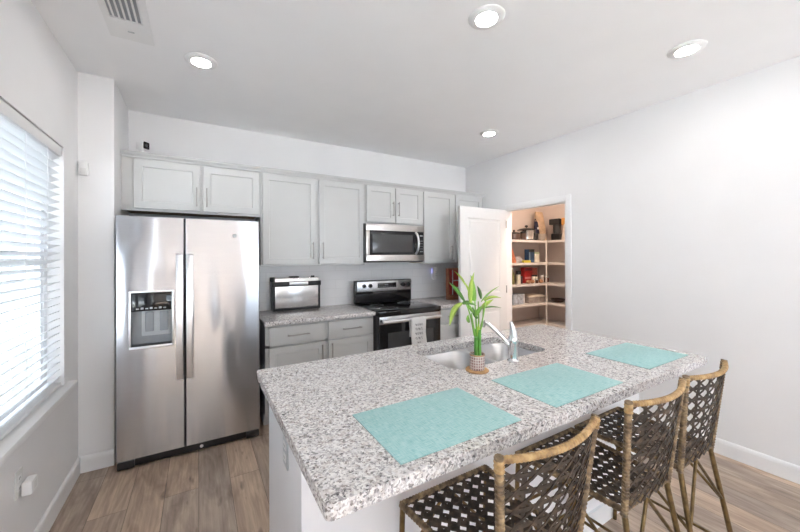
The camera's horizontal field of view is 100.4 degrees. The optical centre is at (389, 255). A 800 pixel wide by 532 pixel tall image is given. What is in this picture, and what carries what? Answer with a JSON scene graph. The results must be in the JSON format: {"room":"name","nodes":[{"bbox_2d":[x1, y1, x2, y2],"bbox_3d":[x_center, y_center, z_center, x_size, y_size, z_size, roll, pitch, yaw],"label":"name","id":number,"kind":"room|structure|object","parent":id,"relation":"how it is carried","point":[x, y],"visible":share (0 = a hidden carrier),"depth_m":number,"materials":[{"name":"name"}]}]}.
{"room":"kitchen","nodes":[
{"label":"kitchen","id":0,"kind":"room"},
{"bbox_2d":[0,0,77,531],"bbox_3d":[-0.502,0.096,-0.673,0.130,2.723,8.135,0,0,-30],"label":"wall","id":1,"kind":"structure","parent":0,"point":[39,81],"depth_m":1.86,"materials":[{"name":"paint"}]},
{"bbox_2d":[14,466,22,500],"bbox_3d":[-1.671,1.025,1.501,0.008,0.116,0.072,0,0,-30],"label":"outlet plate","id":2,"kind":"object","parent":1,"relation":"attached to","point":[18,476],"visible":0.97,"depth_m":1.49,"materials":[{"name":"white plastic"}]},
{"bbox_2d":[21,474,37,495],"bbox_3d":[-1.671,1.065,1.547,0.038,0.060,0.070,0,0,-30],"label":"plug adapter","id":3,"kind":"object","parent":2,"relation":"attached to","point":[30,483],"visible":1,"depth_m":1.53,"materials":[{"name":"white plastic"}]},
{"bbox_2d":[0,191,46,421],"bbox_3d":[-1.616,0.062,1.201,0.040,1.448,1.795,0,0,-30],"label":"window","id":4,"kind":"structure","parent":1,"relation":"in","point":[37,323],"depth_m":1.91,"materials":[{"name":"paint"}]},
{"bbox_2d":[0,99,61,440],"bbox_3d":[-1.569,0.058,1.239,0.060,1.432,1.753,0,0,-30],"label":"window blind","id":5,"kind":"object","parent":4,"relation":"attached to","point":[27,154],"visible":1,"depth_m":1.63,"materials":[{"name":"white plastic"}]},
{"bbox_2d":[0,380,77,466],"bbox_3d":[-1.540,0.799,1.232,0.120,0.034,1.980,0,0,-30],"label":"trim","id":6,"kind":"structure","parent":1,"relation":"attached to","point":[13,440],"depth_m":1.58,"materials":[{"name":"paint"}]},
{"bbox_2d":[34,457,80,531],"bbox_3d":[-0.304,1.401,-0.867,0.014,0.110,7.216,0,0,-30],"label":"baseboard","id":7,"kind":"structure","parent":1,"relation":"attached to","point":[46,522],"depth_m":1.91,"materials":[{"name":"paint"}]},
{"bbox_2d":[78,72,128,461],"bbox_3d":[-2.174,0.113,2.556,0.193,2.723,0.570,0,0,-30],"label":"wall","id":8,"kind":"structure","parent":0,"point":[103,121],"depth_m":2.31,"materials":[{"name":"paint"}]},
{"bbox_2d":[78,161,88,175],"bbox_3d":[-2.080,-0.591,2.263,0.050,0.094,0.038,0,0,-30],"label":"sensor","id":9,"kind":"object","parent":8,"relation":"attached to","point":[83,167],"visible":1,"depth_m":2.25,"materials":[{"name":"white plastic"}]},
{"bbox_2d":[80,449,114,473],"bbox_3d":[-2.017,1.419,2.302,0.179,0.110,0.014,0,0,-30],"label":"baseboard","id":10,"kind":"structure","parent":8,"relation":"attached to","point":[91,462],"depth_m":2.30,"materials":[{"name":"paint"}]},
{"bbox_2d":[128,110,465,310],"bbox_3d":[-0.642,0.110,3.835,4.126,2.723,0.120,0,0,-30],"label":"wall","id":11,"kind":"structure","parent":0,"point":[164,135],"depth_m":3.46,"materials":[{"name":"paint"}]},
{"bbox_2d":[121,156,259,218],"bbox_3d":[-1.699,-0.582,2.937,1.012,0.457,0.372,0,0,-30],"label":"upper cabinet","id":12,"kind":"object","parent":11,"relation":"attached to","point":[148,186],"visible":0.98,"depth_m":2.79,"materials":[{"name":"paint"}]},
{"bbox_2d":[136,141,148,152],"bbox_3d":[-1.952,-0.854,2.633,0.076,0.085,0.058,0,0,12],"label":"security camera","id":13,"kind":"object","parent":12,"relation":"on","point":[143,146],"visible":0.92,"depth_m":2.61,"materials":[{"name":"white plastic"}]},
{"bbox_2d":[120,149,483,197],"bbox_3d":[-0.409,-0.794,3.519,3.830,0.042,0.056,0,0,-30],"label":"crown molding","id":14,"kind":"structure","parent":12,"relation":"attached to","point":[127,153],"depth_m":3.13,"materials":[{"name":"paint"}]},
{"bbox_2d":[255,172,364,266],"bbox_3d":[-0.799,-0.356,3.453,1.059,0.915,0.372,0,0,-30],"label":"upper cabinet","id":15,"kind":"object","parent":11,"relation":"attached to","point":[304,221],"visible":0.94,"depth_m":3.29,"materials":[{"name":"paint"}]},
{"bbox_2d":[259,262,457,310],"bbox_3d":[-0.151,0.313,4.043,2.869,0.486,0.008,0,0,-30],"label":"backsplash","id":16,"kind":"structure","parent":11,"relation":"attached to","point":[336,287],"depth_m":3.86,"materials":[{"name":"tile"}]},
{"bbox_2d":[364,184,421,225],"bbox_3d":[-0.010,-0.582,3.909,0.760,0.467,0.372,0,0,-30],"label":"upper cabinet","id":17,"kind":"object","parent":11,"relation":"attached to","point":[382,204],"visible":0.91,"depth_m":3.76,"materials":[{"name":"paint"}]},
{"bbox_2d":[363,223,424,262],"bbox_3d":[-0.008,-0.136,3.864,0.768,0.420,0.447,0,0,-30],"label":"microwave","id":18,"kind":"object","parent":17,"relation":"attached to","point":[381,242],"visible":0.96,"depth_m":3.70,"materials":[{"name":"silver metal"}]},
{"bbox_2d":[431,267,437,279],"bbox_3d":[0.599,0.236,4.441,0.092,0.164,0.051,0,0,-30],"label":"plug","id":19,"kind":"object","parent":11,"relation":"attached to","point":[434,271],"visible":1,"depth_m":4.42,"materials":[{"name":"white plastic"}]},
{"bbox_2d":[410,191,481,263],"bbox_3d":[0.752,-0.360,4.346,0.993,0.915,0.372,0,0,-30],"label":"upper cabinet","id":20,"kind":"object","parent":11,"relation":"attached to","point":[439,210],"visible":0.54,"depth_m":4.12,"materials":[{"name":"paint"}]},
{"bbox_2d":[31,0,799,167],"bbox_3d":[1.934,-1.323,0.737,6.106,0.100,8.135,0,0,-30],"label":"ceiling","id":21,"kind":"structure","parent":0,"point":[412,79],"depth_m":2.16,"materials":[{"name":"paint"}]},
{"bbox_2d":[97,0,153,45],"bbox_3d":[-1.369,-1.249,1.724,0.203,0.011,0.482,0,0,-30],"label":"ceiling vent","id":22,"kind":"object","parent":21,"relation":"in","point":[125,19],"visible":1,"depth_m":1.76,"materials":[{"name":"white plastic"}]},
{"bbox_2d":[184,52,216,69],"bbox_3d":[-1.215,-1.246,2.146,0.188,0.015,0.188,0,0,-30],"label":"recessed light","id":23,"kind":"object","parent":21,"relation":"in","point":[198,60],"visible":1,"depth_m":2.13,"materials":[{"name":"white plastic"}]},
{"bbox_2d":[191,58,210,66],"bbox_3d":[-1.215,-1.246,2.146,0.108,0.004,0.108,0,0,-30],"label":"diffuser","id":24,"kind":"object","parent":23,"relation":"attached to","point":[196,62],"depth_m":2.15,"materials":[{"name":"white"}]},
{"bbox_2d":[468,4,504,29],"bbox_3d":[0.512,-1.256,1.765,0.188,0.015,0.188,0,0,-30],"label":"recessed light","id":25,"kind":"object","parent":21,"relation":"in","point":[488,16],"visible":1,"depth_m":1.75,"materials":[{"name":"white plastic"}]},
{"bbox_2d":[476,12,496,25],"bbox_3d":[0.512,-1.255,1.765,0.108,0.004,0.108,0,0,-30],"label":"diffuser","id":26,"kind":"object","parent":25,"relation":"attached to","point":[482,18],"depth_m":1.77,"materials":[{"name":"white plastic"}]},
{"bbox_2d":[480,130,498,136],"bbox_3d":[1.019,-1.253,3.425,0.188,0.015,0.188,0,0,-30],"label":"recessed light","id":27,"kind":"object","parent":21,"relation":"in","point":[487,133],"visible":1,"depth_m":3.41,"materials":[{"name":"white plastic"}]},
{"bbox_2d":[667,39,707,58],"bbox_3d":[1.820,-1.261,2.043,0.188,0.015,0.188,0,0,-30],"label":"recessed light","id":28,"kind":"object","parent":21,"relation":"in","point":[688,48],"visible":1,"depth_m":2.03,"materials":[{"name":"white plastic"}]},
{"bbox_2d":[675,45,698,55],"bbox_3d":[1.820,-1.260,2.043,0.108,0.004,0.108,0,0,-30],"label":"diffuser","id":29,"kind":"object","parent":28,"relation":"attached to","point":[687,50],"depth_m":2.04,"materials":[{"name":"white"}]},
{"bbox_2d":[49,417,799,531],"bbox_3d":[1.947,1.500,0.728,6.106,0.100,8.135,0,0,-30],"label":"floor","id":30,"kind":"structure","parent":0,"point":[224,487],"depth_m":2.01,"materials":[{"name":"wood"}]},
{"bbox_2d":[115,215,259,470],"bbox_3d":[-1.609,0.599,2.745,0.913,1.748,0.740,0,0,-30],"label":"refrigerator","id":31,"kind":"object","parent":30,"relation":"on","point":[188,351],"visible":1,"depth_m":2.42,"materials":[{"name":"grey metal"}]},
{"bbox_2d":[259,316,372,424],"bbox_3d":[-0.747,1.033,3.316,1.028,0.876,0.664,0,0,-30],"label":"base cabinet","id":32,"kind":"object","parent":30,"relation":"on","point":[281,345],"visible":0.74,"depth_m":3.01,"materials":[{"name":"paint"}]},
{"bbox_2d":[259,304,375,326],"bbox_3d":[-0.753,0.576,3.313,1.045,0.038,0.652,0,0,-30],"label":"countertop","id":33,"kind":"structure","parent":32,"relation":"on","point":[267,318],"depth_m":3.16,"materials":[{"name":"stone"}]},
{"bbox_2d":[270,275,320,311],"bbox_3d":[-0.978,0.384,3.473,0.500,0.348,0.141,0,0,-30],"label":"toaster oven","id":34,"kind":"object","parent":33,"relation":"on","point":[291,292],"visible":1,"depth_m":3.42,"materials":[{"name":"metal"}]},
{"bbox_2d":[353,279,441,350],"bbox_3d":[0.066,0.867,3.710,0.764,1.163,0.756,0,0,-30],"label":"range","id":35,"kind":"object","parent":30,"relation":"on","point":[391,320],"visible":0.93,"depth_m":3.56,"materials":[{"name":"grey metal"}]},
{"bbox_2d":[355,300,440,316],"bbox_3d":[0.082,0.573,3.682,0.764,0.054,0.583,0,0,-30],"label":"cooktop","id":36,"kind":"object","parent":35,"relation":"in","point":[386,308],"depth_m":3.55,"materials":[{"name":"black glass"}]},
{"bbox_2d":[409,316,426,344],"bbox_3d":[0.289,0.792,3.415,0.194,0.330,0.051,0,0,-30],"label":"dish towel","id":37,"kind":"object","parent":35,"relation":"hanging from","point":[417,325],"visible":0.94,"depth_m":3.40,"materials":[{"name":"white fabric"}]},
{"bbox_2d":[440,308,458,339],"bbox_3d":[0.816,1.028,4.215,1.021,0.876,0.664,0,0,-30],"label":"base cabinet","id":38,"kind":"object","parent":30,"relation":"on","point":[447,331],"visible":0.06,"depth_m":3.79,"materials":[{"name":"paint"}]},
{"bbox_2d":[411,296,458,308],"bbox_3d":[0.812,0.571,4.214,1.027,0.038,0.652,0,0,-30],"label":"countertop","id":39,"kind":"structure","parent":38,"relation":"on","point":[441,301],"depth_m":4.02,"materials":[{"name":"stone"}]},
{"bbox_2d":[446,268,457,299],"bbox_3d":[0.834,0.355,4.229,0.267,0.394,0.062,0,0,-30],"label":"spice rack","id":40,"kind":"object","parent":39,"relation":"on","point":[451,276],"visible":0.6,"depth_m":4.17,"materials":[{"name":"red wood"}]},
{"bbox_2d":[269,393,638,531],"bbox_3d":[0.462,1.023,1.811,2.067,0.876,0.696,0,0,-30],"label":"kitchen island","id":41,"kind":"object","parent":30,"relation":"on","point":[293,507],"visible":0.06,"depth_m":1.30,"materials":[{"name":"paint"}]},
{"bbox_2d":[283,434,288,470],"bbox_3d":[-0.401,0.748,1.277,0.008,0.116,0.072,0,0,-30],"label":"outlet plate","id":42,"kind":"object","parent":41,"relation":"attached to","point":[285,444],"visible":0.87,"depth_m":1.26,"materials":[{"name":"grey plastic"}]},
{"bbox_2d":[257,324,706,521],"bbox_3d":[0.531,0.565,1.694,2.126,0.038,1.013,0,0,-30],"label":"island countertop","id":43,"kind":"structure","parent":41,"relation":"on","point":[346,470],"depth_m":1.29,"materials":[{"name":"stone"}]},
{"bbox_2d":[352,387,521,464],"bbox_3d":[0.153,0.544,1.121,0.470,0.003,0.316,0,0,-30],"label":"placemat","id":44,"kind":"object","parent":43,"relation":"on","point":[412,429],"visible":1,"depth_m":1.09,"materials":[{"name":"teal fabric"}]},
{"bbox_2d":[466,366,488,373],"bbox_3d":[0.415,0.542,1.583,0.108,0.008,0.108,0,0,-30],"label":"coaster","id":45,"kind":"object","parent":43,"relation":"on","point":[486,370],"visible":0.67,"depth_m":1.55,"materials":[{"name":"beige wood"}]},
{"bbox_2d":[449,271,500,370],"bbox_3d":[0.408,0.305,1.584,0.260,0.465,0.070,0,0,1],"label":"bamboo plant","id":46,"kind":"object","parent":45,"relation":"on","point":[477,358],"visible":1,"depth_m":1.58,"materials":[{"name":"green plant"}]},
{"bbox_2d":[423,343,536,368],"bbox_3d":[0.532,0.677,1.921,0.765,0.184,0.427,0,0,-30],"label":"sink","id":47,"kind":"object","parent":43,"relation":"in","point":[494,352],"visible":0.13,"depth_m":2.05,"materials":[{"name":"metal"}]},
{"bbox_2d":[480,320,519,362],"bbox_3d":[0.574,0.442,1.746,0.196,0.207,0.062,0,0,23],"label":"faucet","id":48,"kind":"object","parent":43,"relation":"on","point":[511,342],"visible":0.99,"depth_m":1.71,"materials":[{"name":"silver metal"}]},
{"bbox_2d":[492,363,622,407],"bbox_3d":[0.720,0.543,1.438,0.464,0.003,0.304,0,0,-30],"label":"placemat","id":49,"kind":"object","parent":43,"relation":"on","point":[556,385],"visible":1,"depth_m":1.41,"materials":[{"name":"teal fabric"}]},
{"bbox_2d":[586,343,687,368],"bbox_3d":[1.354,0.541,1.830,0.446,0.003,0.302,0,0,-30],"label":"placemat","id":50,"kind":"object","parent":43,"relation":"on","point":[646,357],"visible":1,"depth_m":1.80,"materials":[{"name":"teal fabric"}]},
{"bbox_2d":[399,413,600,531],"bbox_3d":[0.326,0.958,1.022,0.418,1.004,0.532,0,0,-30],"label":"counter stool","id":51,"kind":"object","parent":30,"relation":"on","point":[503,493],"visible":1,"depth_m":0.91,"materials":[{"name":"wicker"}]},
{"bbox_2d":[512,239,564,328],"bbox_3d":[2.328,0.613,4.327,1.509,1.693,1.984,0,0,-30],"label":"pantry shelving","id":52,"kind":"object","parent":30,"relation":"on","point":[534,321],"visible":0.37,"depth_m":4.99,"materials":[{"name":"paint"}]},
{"bbox_2d":[512,268,514,283],"bbox_3d":[1.781,0.294,4.865,0.076,0.242,0.075,0,0,-30],"label":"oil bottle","id":53,"kind":"object","parent":52,"relation":"on","point":[513,274],"visible":0.42,"depth_m":4.83,"materials":[{"name":"glass"}]},
{"bbox_2d":[512,248,515,262],"bbox_3d":[1.763,-0.020,4.845,0.171,0.252,0.080,0,0,-30],"label":"snack bag","id":54,"kind":"object","parent":52,"relation":"on","point":[513,255],"visible":0.35,"depth_m":4.82,"materials":[{"name":"orange plastic"}]},
{"bbox_2d":[512,230,520,239],"bbox_3d":[1.822,-0.302,4.892,0.184,0.155,0.182,0,0,-30],"label":"pan","id":55,"kind":"object","parent":52,"relation":"on","point":[515,235],"visible":0.65,"depth_m":4.81,"materials":[{"name":"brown metal"}]},
{"bbox_2d":[512,293,524,304],"bbox_3d":[1.852,0.636,4.909,0.245,0.150,0.132,0,0,-30],"label":"tissue box","id":56,"kind":"object","parent":52,"relation":"on","point":[517,298],"visible":0.75,"depth_m":4.85,"materials":[{"name":"grey cardboard"}]},
{"bbox_2d":[516,271,520,283],"bbox_3d":[1.884,0.319,4.878,0.072,0.192,0.071,0,0,-30],"label":"jar","id":57,"kind":"object","parent":52,"relation":"on","point":[518,276],"visible":0.91,"depth_m":4.85,"materials":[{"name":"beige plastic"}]},
{"bbox_2d":[515,256,522,262],"bbox_3d":[1.916,0.057,4.991,0.200,0.096,0.120,0,0,-30],"label":"bag","id":58,"kind":"object","parent":52,"relation":"on","point":[519,259],"visible":0.59,"depth_m":4.94,"materials":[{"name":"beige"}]},
{"bbox_2d":[520,231,525,239],"bbox_3d":[1.956,-0.290,4.889,0.084,0.130,0.083,0,0,-30],"label":"canister","id":59,"kind":"object","parent":52,"relation":"on","point":[523,233],"visible":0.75,"depth_m":4.86,"materials":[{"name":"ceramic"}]},
{"bbox_2d":[521,267,531,282],"bbox_3d":[2.079,0.297,5.065,0.185,0.235,0.072,0,0,-30],"label":"carton","id":60,"kind":"object","parent":52,"relation":"on","point":[526,272],"visible":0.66,"depth_m":5.02,"materials":[{"name":"red cardboard"}]},
{"bbox_2d":[517,225,537,239],"bbox_3d":[2.081,-0.343,5.073,0.264,0.236,0.270,0,0,-30],"label":"slow cooker","id":61,"kind":"object","parent":52,"relation":"on","point":[530,232],"visible":0.82,"depth_m":4.97,"materials":[{"name":"metal"}]},
{"bbox_2d":[524,249,533,262],"bbox_3d":[2.120,0.004,5.061,0.125,0.200,0.082,0,0,-30],"label":"carton","id":62,"kind":"object","parent":52,"relation":"on","point":[529,253],"visible":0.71,"depth_m":5.03,"materials":[{"name":"blue cardboard"}]},
{"bbox_2d":[532,268,536,274],"bbox_3d":[2.216,0.302,5.162,0.130,0.225,0.060,0,0,-30],"label":"carton","id":63,"kind":"object","parent":52,"relation":"on","point":[534,270],"visible":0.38,"depth_m":5.14,"materials":[{"name":"red cardboard"}]},
{"bbox_2d":[525,293,545,302],"bbox_3d":[2.184,0.651,5.130,0.410,0.118,0.252,0,0,-30],"label":"food tray","id":64,"kind":"object","parent":52,"relation":"on","point":[529,298],"visible":0.68,"depth_m":5.02,"materials":[{"name":"metal"}]},
{"bbox_2d":[534,219,539,239],"bbox_3d":[2.310,-0.403,5.236,0.121,0.354,0.071,0,0,-30],"label":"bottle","id":65,"kind":"object","parent":52,"relation":"on","point":[536,226],"visible":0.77,"depth_m":5.21,"materials":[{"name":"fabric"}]},
{"bbox_2d":[534,252,539,261],"bbox_3d":[2.239,0.026,5.131,0.120,0.157,0.119,0,0,-30],"label":"tin","id":66,"kind":"object","parent":52,"relation":"on","point":[536,254],"visible":0.5,"depth_m":5.08,"materials":[{"name":"beige metal"}]},
{"bbox_2d":[534,212,546,239],"bbox_3d":[2.425,-0.466,5.390,0.216,0.481,0.150,0,0,-30],"label":"paper bag","id":67,"kind":"object","parent":52,"relation":"on","point":[539,217],"visible":0.59,"depth_m":5.33,"materials":[{"name":"beige paper"}]},
{"bbox_2d":[537,234,545,239],"bbox_3d":[2.311,-0.279,5.102,0.156,0.105,0.154,0,0,-30],"label":"mixing bowl","id":68,"kind":"object","parent":52,"relation":"on","point":[540,236],"visible":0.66,"depth_m":5.04,"materials":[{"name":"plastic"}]},
{"bbox_2d":[549,218,561,239],"bbox_3d":[2.565,-0.395,5.119,0.145,0.335,0.170,0,0,-30],"label":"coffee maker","id":69,"kind":"object","parent":52,"relation":"on","point":[556,223],"visible":0.73,"depth_m":5.07,"materials":[{"name":"black plastic"}]},
{"bbox_2d":[553,224,560,233],"bbox_3d":[2.566,-0.407,5.113,0.116,0.140,0.115,0,0,-30],"label":"jar","id":70,"kind":"object","parent":69,"relation":"on","point":[556,227],"depth_m":5.07,"materials":[{"name":"black glass"}]},
{"bbox_2d":[550,298,564,302],"bbox_3d":[2.555,0.682,5.066,0.220,0.054,0.218,0,0,-30],"label":"bowl","id":71,"kind":"object","parent":52,"relation":"on","point":[557,300],"visible":0.97,"depth_m":5.02,"materials":[{"name":"black ceramic"}]},
{"bbox_2d":[561,218,564,239],"bbox_3d":[2.626,-0.396,4.958,0.121,0.335,0.111,0,0,-30],"label":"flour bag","id":72,"kind":"object","parent":52,"relation":"on","point":[562,219],"visible":0.32,"depth_m":4.94,"materials":[{"name":"beige paper"}]},
{"bbox_2d":[514,377,686,531],"bbox_3d":[0.825,0.957,1.306,0.418,1.004,0.532,0,0,-30],"label":"counter stool","id":73,"kind":"object","parent":30,"relation":"on","point":[631,481],"visible":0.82,"depth_m":1.15,"materials":[{"name":"brown wicker"}]},
{"bbox_2d":[572,359,732,531],"bbox_3d":[1.198,0.956,1.525,0.418,1.004,0.532,0,0,-30],"label":"counter stool","id":74,"kind":"object","parent":30,"relation":"on","point":[685,455],"visible":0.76,"depth_m":1.37,"materials":[{"name":"brown wicker"}]},
{"bbox_2d":[512,204,564,321],"bbox_3d":[2.381,0.098,4.332,1.611,2.723,2.235,0,0,-30],"label":"wall","id":75,"kind":"structure","parent":0,"point":[520,218],"depth_m":5.36,"materials":[{"name":"paint"}]},
{"bbox_2d":[466,56,799,465],"bbox_3d":[3.074,0.086,1.414,0.100,2.723,7.785,0,0,-30],"label":"wall","id":76,"kind":"structure","parent":0,"point":[685,209],"depth_m":2.54,"materials":[{"name":"paint"}]},
{"bbox_2d":[458,206,506,336],"bbox_3d":[1.117,0.444,3.953,0.753,2.016,0.044,0,0,-30],"label":"door","id":77,"kind":"structure","parent":76,"relation":"in","point":[482,238],"depth_m":3.94,"materials":[{"name":"paint"}]},
{"bbox_2d":[505,194,571,329],"bbox_3d":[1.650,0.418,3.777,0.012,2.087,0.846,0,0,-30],"label":"trim","id":78,"kind":"structure","parent":76,"relation":"attached to","point":[567,198],"depth_m":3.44,"materials":[{"name":"paint"}]},
{"bbox_2d":[639,411,799,483],"bbox_3d":[3.419,1.389,0.706,0.014,0.110,6.227,0,0,-30],"label":"baseboard","id":79,"kind":"structure","parent":76,"relation":"attached to","point":[783,469],"depth_m":2.28,"materials":[{"name":"paint"}]},
{"label":"outside","id":80,"kind":"structure","parent":0,"visible":0},
{"bbox_2d":[0,339,33,409],"bbox_3d":[-9.389,1.879,1.272,12.984,0.150,20.410,0,0,-30],"label":"ground","id":81,"kind":"structure","parent":80,"point":[25,346],"depth_m":5.31,"materials":[{"name":"white"}]},
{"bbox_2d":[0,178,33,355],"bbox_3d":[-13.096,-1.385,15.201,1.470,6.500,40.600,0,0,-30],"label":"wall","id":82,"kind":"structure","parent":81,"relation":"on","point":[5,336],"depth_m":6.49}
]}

